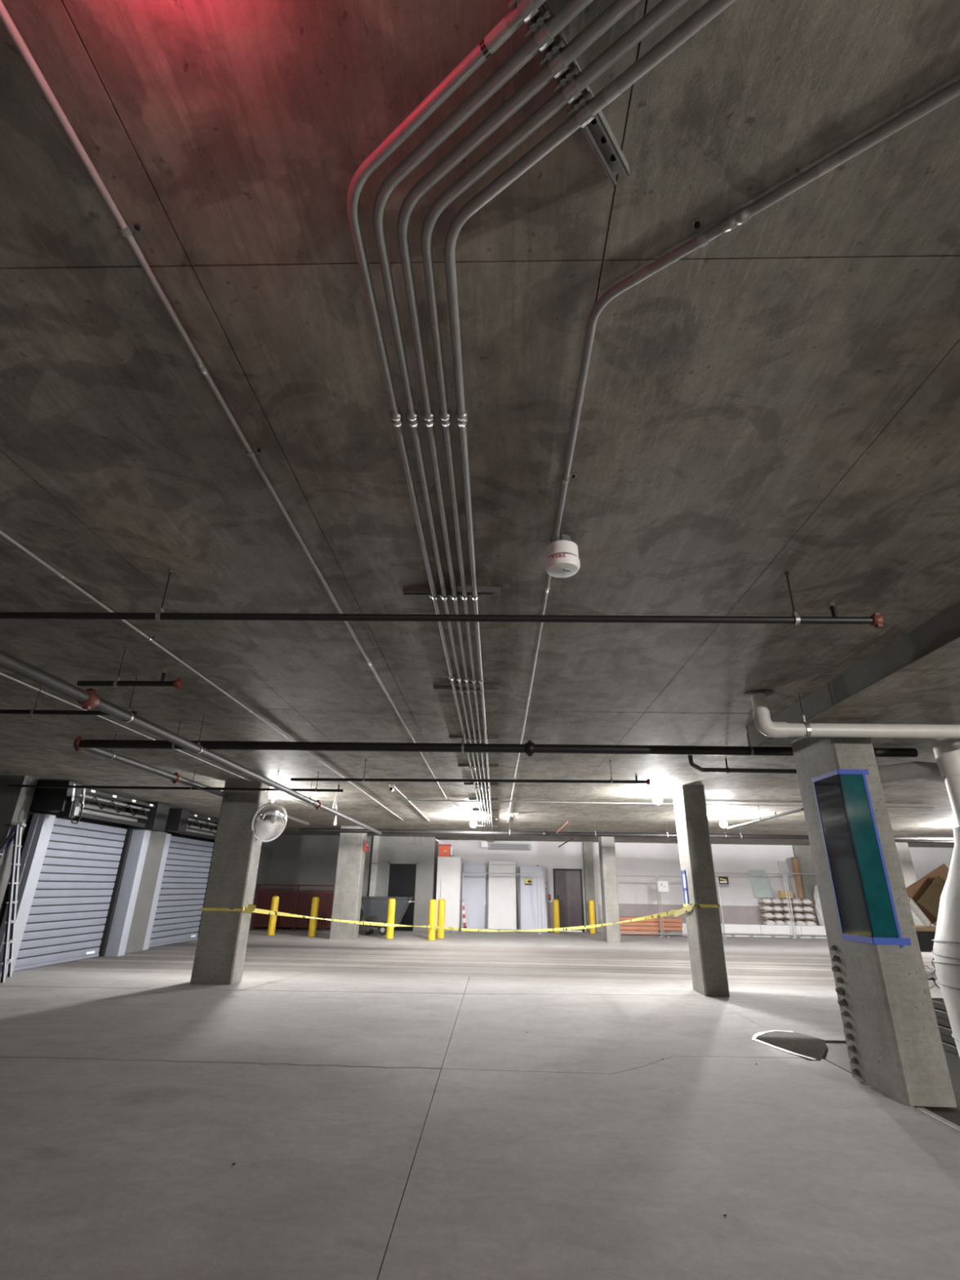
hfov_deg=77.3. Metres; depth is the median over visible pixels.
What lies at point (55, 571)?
conduit
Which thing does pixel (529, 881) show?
door slab
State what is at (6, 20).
conduit
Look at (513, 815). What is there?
smoke detector
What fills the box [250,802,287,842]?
convex mirror
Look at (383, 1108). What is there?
floor
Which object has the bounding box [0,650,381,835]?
pipe
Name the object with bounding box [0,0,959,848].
ceiling
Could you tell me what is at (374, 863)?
downpipe
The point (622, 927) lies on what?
timber
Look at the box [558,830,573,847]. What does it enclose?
pipe
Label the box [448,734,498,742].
channel
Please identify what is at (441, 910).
bollard
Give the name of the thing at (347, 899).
concrete column
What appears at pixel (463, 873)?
mesh fence
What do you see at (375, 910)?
tub
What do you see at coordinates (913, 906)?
paper roll
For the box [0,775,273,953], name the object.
wall
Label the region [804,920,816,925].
bag
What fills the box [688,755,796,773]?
pipe
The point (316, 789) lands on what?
pipe
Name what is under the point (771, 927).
block
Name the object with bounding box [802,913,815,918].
bag
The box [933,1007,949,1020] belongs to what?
plank
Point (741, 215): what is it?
conduit
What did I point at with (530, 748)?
pipe
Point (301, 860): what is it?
wall
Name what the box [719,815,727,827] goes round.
ceiling lamp
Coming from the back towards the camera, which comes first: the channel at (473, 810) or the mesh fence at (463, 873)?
the mesh fence at (463, 873)
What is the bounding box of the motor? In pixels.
[57,784,85,824]
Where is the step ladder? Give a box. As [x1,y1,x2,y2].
[0,822,26,982]
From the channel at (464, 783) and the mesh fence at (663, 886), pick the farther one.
the mesh fence at (663, 886)
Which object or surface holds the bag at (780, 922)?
on the pallet
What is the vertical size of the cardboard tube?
1.430 m
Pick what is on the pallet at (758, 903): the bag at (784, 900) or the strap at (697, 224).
the bag at (784, 900)
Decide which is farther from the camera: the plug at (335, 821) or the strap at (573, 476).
the plug at (335, 821)
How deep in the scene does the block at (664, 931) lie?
21.40 m
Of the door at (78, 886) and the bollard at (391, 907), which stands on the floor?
the bollard at (391, 907)
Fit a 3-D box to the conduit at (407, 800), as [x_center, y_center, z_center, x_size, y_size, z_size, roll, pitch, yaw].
[3.910,3.422,12.546,10.900,0.021,0.022,0,-22,2]
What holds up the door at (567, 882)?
in the wall at (656, 860)
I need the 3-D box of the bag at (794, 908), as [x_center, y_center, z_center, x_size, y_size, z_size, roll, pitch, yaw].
[11.765,9.985,22.332,0.345,0.175,0.430,0,-22,3]
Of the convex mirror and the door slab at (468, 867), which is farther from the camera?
the door slab at (468, 867)
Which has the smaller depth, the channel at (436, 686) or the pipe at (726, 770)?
the channel at (436, 686)
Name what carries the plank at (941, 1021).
on the plank at (943, 1029)
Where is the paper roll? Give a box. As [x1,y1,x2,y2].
[908,898,931,926]
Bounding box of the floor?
[0,928,959,1279]
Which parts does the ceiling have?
panel, panel, panel, panel, panel, panel, panel, panel, panel, panel, panel, panel, panel, panel, panel, panel, panel, panel, panel, panel, panel, panel, panel, panel, panel, panel, panel, panel, panel, panel, panel, panel, panel, panel, panel, panel, panel, panel, panel, panel, panel, panel, panel, panel, panel, panel, panel, panel, panel, panel, panel, panel, panel, panel, panel, panel, panel, panel, panel, panel, panel, panel, panel, panel, panel, panel, panel, panel, panel, panel, panel, panel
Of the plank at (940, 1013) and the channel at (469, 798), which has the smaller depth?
the plank at (940, 1013)
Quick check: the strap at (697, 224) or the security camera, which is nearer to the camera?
the strap at (697, 224)
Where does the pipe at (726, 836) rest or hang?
hanging from the ceiling
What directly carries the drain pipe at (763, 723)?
hanging from the ceiling
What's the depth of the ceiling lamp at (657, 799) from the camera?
11.13 m
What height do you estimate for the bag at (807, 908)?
0.175 m
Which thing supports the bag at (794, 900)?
on the pallet at (758, 903)
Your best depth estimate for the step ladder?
9.98 m
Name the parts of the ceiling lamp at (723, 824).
globe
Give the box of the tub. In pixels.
[361,898,410,925]
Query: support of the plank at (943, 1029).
on the plank at (944, 1037)
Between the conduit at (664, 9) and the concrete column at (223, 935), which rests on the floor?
the concrete column at (223, 935)
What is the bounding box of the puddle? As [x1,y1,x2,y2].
[755,1031,826,1060]
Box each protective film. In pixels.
[680,870,688,904]
[811,768,911,947]
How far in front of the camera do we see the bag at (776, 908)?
22.17 m
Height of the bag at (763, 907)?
0.175 m
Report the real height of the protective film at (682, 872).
0.620 m
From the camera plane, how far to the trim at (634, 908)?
22.59 m
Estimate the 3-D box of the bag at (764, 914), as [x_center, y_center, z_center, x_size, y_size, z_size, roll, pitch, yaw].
[10.667,10.205,22.271,0.345,0.175,0.430,1,-22,0]
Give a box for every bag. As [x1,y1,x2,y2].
[758,897,772,903]
[759,905,773,910]
[760,912,774,917]
[762,920,775,924]
[770,897,782,903]
[771,905,783,911]
[773,912,784,918]
[773,920,786,924]
[780,898,792,903]
[781,905,794,911]
[782,912,795,918]
[783,920,796,924]
[791,898,802,903]
[791,906,804,911]
[792,912,804,918]
[794,920,806,925]
[800,898,813,903]
[800,906,813,911]
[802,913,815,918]
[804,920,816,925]
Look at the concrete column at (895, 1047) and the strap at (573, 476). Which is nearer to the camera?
the strap at (573, 476)
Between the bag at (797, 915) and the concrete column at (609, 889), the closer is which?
the concrete column at (609, 889)
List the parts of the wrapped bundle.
cord, cord, cord, cord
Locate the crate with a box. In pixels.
[438,844,453,856]
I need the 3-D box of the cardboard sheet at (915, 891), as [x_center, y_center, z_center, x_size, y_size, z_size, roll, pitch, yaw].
[6.363,3.527,8.351,0.897,0.797,0.050,0,-22,2]
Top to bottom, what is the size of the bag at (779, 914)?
0.175 m
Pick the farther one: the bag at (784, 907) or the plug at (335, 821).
the bag at (784, 907)
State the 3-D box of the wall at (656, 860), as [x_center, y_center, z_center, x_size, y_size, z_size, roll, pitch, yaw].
[9.464,9.480,22.906,22.350,3.200,0.550,0,-22,2]
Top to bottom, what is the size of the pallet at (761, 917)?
0.046 m
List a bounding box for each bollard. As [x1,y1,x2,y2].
[266,896,279,935]
[306,897,319,937]
[386,898,395,939]
[427,899,436,940]
[435,898,444,938]
[552,898,560,933]
[588,899,596,933]
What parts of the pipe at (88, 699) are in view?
rod, rod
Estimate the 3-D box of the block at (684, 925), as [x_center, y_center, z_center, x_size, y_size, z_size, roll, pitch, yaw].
[8.010,10.512,21.800,1.410,0.400,0.285,0,-22,2]
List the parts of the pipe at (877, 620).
rod, rod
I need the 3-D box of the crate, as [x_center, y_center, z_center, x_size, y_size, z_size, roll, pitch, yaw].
[-1.288,7.975,22.715,0.550,0.440,0.440,0,-22,2]
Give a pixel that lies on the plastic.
(816, 897)
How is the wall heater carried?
attached to the wall at (656, 860)
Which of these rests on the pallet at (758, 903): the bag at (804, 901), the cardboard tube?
the bag at (804, 901)
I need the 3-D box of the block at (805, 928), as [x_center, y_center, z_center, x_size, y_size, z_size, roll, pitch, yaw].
[12.268,10.536,21.672,1.410,0.400,0.285,0,-22,2]
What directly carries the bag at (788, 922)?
on the pallet
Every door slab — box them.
[462,862,485,928]
[488,861,516,932]
[520,865,546,932]
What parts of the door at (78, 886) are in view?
rail, rail, rail, rail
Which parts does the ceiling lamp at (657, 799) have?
globe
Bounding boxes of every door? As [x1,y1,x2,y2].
[0,780,169,975]
[142,808,218,950]
[385,862,418,931]
[552,868,584,932]
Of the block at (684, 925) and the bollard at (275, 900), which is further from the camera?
the block at (684, 925)
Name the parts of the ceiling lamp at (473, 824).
globe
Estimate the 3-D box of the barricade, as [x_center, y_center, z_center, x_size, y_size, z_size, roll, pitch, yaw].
[-0.589,10.076,21.998,0.298,1.091,0.103,-15,-27,33]
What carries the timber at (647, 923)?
on the timber at (622, 927)
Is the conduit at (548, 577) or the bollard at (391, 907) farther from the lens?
the bollard at (391, 907)
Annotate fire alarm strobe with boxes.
[363,841,368,851]
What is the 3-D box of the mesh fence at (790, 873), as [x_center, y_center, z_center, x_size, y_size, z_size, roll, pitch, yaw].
[12.444,9.592,21.696,2.360,2.170,0.350,0,-22,2]
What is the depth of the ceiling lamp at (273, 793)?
12.19 m
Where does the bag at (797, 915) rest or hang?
on the pallet at (761, 917)
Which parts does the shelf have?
cable coil, cable coil, shelf, cable coil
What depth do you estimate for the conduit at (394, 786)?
13.03 m
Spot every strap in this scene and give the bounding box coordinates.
[116,222,144,237]
[245,447,262,457]
[560,474,577,484]
[691,217,708,248]
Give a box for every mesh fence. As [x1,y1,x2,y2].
[460,871,542,933]
[617,875,662,937]
[657,875,726,938]
[714,872,795,938]
[785,872,826,938]
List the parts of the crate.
lid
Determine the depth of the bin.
19.52 m
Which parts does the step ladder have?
rail, rail, rail, rail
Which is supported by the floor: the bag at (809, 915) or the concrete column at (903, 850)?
the concrete column at (903, 850)
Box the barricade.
[460,898,466,931]
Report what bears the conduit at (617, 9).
attached to the ceiling
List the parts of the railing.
post, rail, post, rail, rail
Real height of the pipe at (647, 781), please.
0.342 m
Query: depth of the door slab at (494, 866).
22.48 m
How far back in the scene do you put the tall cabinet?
21.91 m
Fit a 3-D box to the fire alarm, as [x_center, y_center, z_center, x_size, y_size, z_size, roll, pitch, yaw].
[0.427,-0.439,3.126,0.182,0.197,0.184,0,-22,2]
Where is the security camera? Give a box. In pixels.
[389,784,395,791]
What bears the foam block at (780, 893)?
on the bag at (784, 900)
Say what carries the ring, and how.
on the floor
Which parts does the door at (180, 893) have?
rail, rail, rail, rail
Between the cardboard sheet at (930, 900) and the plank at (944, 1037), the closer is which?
the plank at (944, 1037)
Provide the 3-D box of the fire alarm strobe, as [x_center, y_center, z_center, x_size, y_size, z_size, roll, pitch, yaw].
[-3.570,6.493,18.895,0.160,0.280,0.168,0,-22,2]
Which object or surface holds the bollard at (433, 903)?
on the floor
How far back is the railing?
20.85 m
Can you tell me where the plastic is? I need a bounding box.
[813,884,824,925]
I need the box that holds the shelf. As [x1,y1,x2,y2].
[914,924,940,989]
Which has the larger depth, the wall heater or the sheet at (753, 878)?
the wall heater
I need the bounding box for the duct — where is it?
[877,737,959,826]
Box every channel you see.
[402,586,500,599]
[433,683,499,693]
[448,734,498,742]
[457,763,497,769]
[463,782,497,785]
[468,797,497,800]
[472,808,497,811]
[475,817,497,819]
[477,825,497,826]
[507,0,630,186]
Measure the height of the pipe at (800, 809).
0.329 m
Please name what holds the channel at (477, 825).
attached to the ceiling
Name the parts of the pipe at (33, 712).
rod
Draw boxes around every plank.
[931,997,946,1011]
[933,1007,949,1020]
[936,1016,951,1027]
[937,1023,952,1036]
[939,1032,955,1044]
[941,1040,959,1055]
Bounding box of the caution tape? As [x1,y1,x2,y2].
[200,902,719,931]
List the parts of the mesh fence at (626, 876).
rail, rail, post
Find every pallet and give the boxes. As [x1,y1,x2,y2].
[758,902,813,905]
[759,910,815,912]
[760,917,816,919]
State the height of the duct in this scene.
1.090 m
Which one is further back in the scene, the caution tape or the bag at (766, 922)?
the bag at (766, 922)
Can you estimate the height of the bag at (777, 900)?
0.175 m
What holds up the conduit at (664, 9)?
attached to the ceiling
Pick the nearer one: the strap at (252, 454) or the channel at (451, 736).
the strap at (252, 454)
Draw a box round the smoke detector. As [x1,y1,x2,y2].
[510,813,518,817]
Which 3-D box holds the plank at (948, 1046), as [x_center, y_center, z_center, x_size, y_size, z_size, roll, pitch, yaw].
[5.716,4.276,6.249,1.600,0.070,0.500,0,-22,2]
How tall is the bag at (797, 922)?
0.175 m
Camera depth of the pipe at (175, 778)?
8.39 m
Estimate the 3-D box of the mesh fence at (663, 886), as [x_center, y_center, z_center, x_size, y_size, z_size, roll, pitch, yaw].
[7.419,9.348,21.070,2.170,1.980,0.350,0,-22,2]
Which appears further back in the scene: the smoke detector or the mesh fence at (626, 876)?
the mesh fence at (626, 876)
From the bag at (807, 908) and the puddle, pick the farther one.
the bag at (807, 908)
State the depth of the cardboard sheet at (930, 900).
8.16 m
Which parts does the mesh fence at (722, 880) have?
rail, rail, post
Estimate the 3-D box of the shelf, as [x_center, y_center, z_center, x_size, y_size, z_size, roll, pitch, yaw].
[5.990,4.364,7.868,0.850,1.110,0.625,0,-22,2]
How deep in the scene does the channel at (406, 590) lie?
3.67 m
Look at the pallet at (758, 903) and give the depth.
22.21 m
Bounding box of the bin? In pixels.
[359,896,417,935]
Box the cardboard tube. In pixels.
[791,857,804,897]
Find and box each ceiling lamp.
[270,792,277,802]
[470,815,476,826]
[653,791,662,804]
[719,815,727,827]
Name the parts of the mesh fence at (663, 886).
post, rail, rail, post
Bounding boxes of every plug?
[332,792,336,808]
[333,807,337,825]
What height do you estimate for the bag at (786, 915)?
0.175 m
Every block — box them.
[658,930,682,935]
[680,923,687,935]
[720,924,762,937]
[758,924,802,937]
[777,890,792,897]
[797,924,826,938]
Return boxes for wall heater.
[481,841,530,850]
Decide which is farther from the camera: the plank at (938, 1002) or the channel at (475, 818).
the channel at (475, 818)
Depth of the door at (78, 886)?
12.02 m
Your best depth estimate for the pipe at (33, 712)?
5.45 m
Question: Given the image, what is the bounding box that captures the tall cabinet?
[435,856,462,932]
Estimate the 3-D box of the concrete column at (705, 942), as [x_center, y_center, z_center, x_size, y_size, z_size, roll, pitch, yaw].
[3.693,4.128,10.141,0.380,3.200,0.640,0,-22,2]
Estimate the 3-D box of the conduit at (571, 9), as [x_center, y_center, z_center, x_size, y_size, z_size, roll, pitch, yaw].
[0.887,3.159,11.959,1.792,0.046,25.241,0,-22,2]
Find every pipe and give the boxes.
[0,568,884,628]
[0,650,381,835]
[0,684,136,715]
[7,769,343,791]
[73,721,918,757]
[76,646,182,689]
[82,733,309,825]
[290,759,650,785]
[299,821,954,841]
[556,819,570,833]
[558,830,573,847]
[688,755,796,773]
[727,805,803,829]
[743,689,959,738]
[894,840,954,843]
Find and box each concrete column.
[190,779,270,984]
[328,826,366,939]
[597,831,621,942]
[672,785,729,996]
[791,737,956,1107]
[895,842,923,924]
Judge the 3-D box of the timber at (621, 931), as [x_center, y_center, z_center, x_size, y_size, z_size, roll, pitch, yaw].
[5.672,10.533,21.642,1.453,0.125,0.320,0,-22,2]
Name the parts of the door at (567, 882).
kick plate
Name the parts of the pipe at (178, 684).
rod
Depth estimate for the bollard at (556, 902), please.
21.96 m
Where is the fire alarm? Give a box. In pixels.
[544,532,580,577]
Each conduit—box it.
[0,0,472,816]
[0,529,403,820]
[0,671,307,805]
[346,0,546,841]
[372,0,593,842]
[394,786,429,821]
[396,0,640,842]
[407,800,933,808]
[421,0,688,842]
[444,0,735,842]
[506,573,551,822]
[553,78,959,536]
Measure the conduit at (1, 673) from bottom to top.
0.026 m
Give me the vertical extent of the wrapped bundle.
2.100 m
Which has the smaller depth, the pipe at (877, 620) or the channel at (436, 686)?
the pipe at (877, 620)
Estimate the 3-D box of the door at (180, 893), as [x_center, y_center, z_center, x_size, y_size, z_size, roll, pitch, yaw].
[-7.753,6.424,16.215,0.760,3.190,3.830,0,-22,2]
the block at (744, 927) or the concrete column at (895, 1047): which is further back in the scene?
the block at (744, 927)
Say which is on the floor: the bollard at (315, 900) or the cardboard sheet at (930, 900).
the bollard at (315, 900)
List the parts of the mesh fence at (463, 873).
post, rail, rail, post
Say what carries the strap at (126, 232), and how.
attached to the conduit at (6, 20)
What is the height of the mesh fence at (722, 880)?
2.140 m
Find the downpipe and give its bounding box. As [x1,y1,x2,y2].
[368,835,379,896]
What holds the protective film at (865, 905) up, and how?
attached to the concrete column at (895, 1047)
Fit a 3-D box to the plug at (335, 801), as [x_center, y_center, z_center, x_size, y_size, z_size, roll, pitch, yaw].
[-2.835,3.133,11.770,0.080,0.340,0.080,0,-22,2]
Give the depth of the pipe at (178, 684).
4.60 m
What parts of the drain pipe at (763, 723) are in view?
rod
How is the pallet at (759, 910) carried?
on the bag at (786, 915)
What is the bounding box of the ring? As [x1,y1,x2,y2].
[751,1030,816,1059]
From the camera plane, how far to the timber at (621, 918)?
21.63 m
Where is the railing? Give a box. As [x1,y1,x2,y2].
[250,883,334,930]
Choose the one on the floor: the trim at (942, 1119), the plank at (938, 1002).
the trim at (942, 1119)
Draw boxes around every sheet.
[748,870,773,897]
[906,863,949,924]
[917,875,945,918]
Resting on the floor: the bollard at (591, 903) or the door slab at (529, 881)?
the bollard at (591, 903)
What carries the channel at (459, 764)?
attached to the ceiling
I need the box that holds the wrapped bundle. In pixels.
[931,826,959,1057]
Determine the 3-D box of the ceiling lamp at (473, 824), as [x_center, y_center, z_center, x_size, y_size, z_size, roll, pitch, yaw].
[-0.168,4.718,15.587,0.160,0.280,0.160,0,-22,2]
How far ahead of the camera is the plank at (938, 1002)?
6.51 m
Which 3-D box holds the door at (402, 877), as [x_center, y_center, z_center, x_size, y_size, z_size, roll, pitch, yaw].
[-2.855,9.267,21.745,1.130,2.300,0.084,0,-22,2]
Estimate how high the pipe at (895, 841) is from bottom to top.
0.080 m
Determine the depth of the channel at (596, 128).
1.33 m
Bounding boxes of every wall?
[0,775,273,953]
[261,834,438,931]
[437,840,953,933]
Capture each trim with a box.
[547,902,936,931]
[916,1107,959,1130]
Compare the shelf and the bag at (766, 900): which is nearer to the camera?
the shelf
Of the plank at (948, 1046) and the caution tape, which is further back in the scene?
the caution tape
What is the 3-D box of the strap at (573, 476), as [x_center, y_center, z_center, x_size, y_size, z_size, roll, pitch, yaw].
[0.394,-0.714,2.663,0.069,0.040,0.020,0,-22,2]
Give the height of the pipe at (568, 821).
0.080 m
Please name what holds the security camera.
attached to the ceiling
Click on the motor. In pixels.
(72, 811)
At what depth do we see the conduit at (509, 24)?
1.55 m
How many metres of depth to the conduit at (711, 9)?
1.52 m
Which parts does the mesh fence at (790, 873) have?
post, rail, rail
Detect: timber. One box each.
[619,916,681,922]
[619,920,682,926]
[620,925,682,930]
[620,929,658,934]

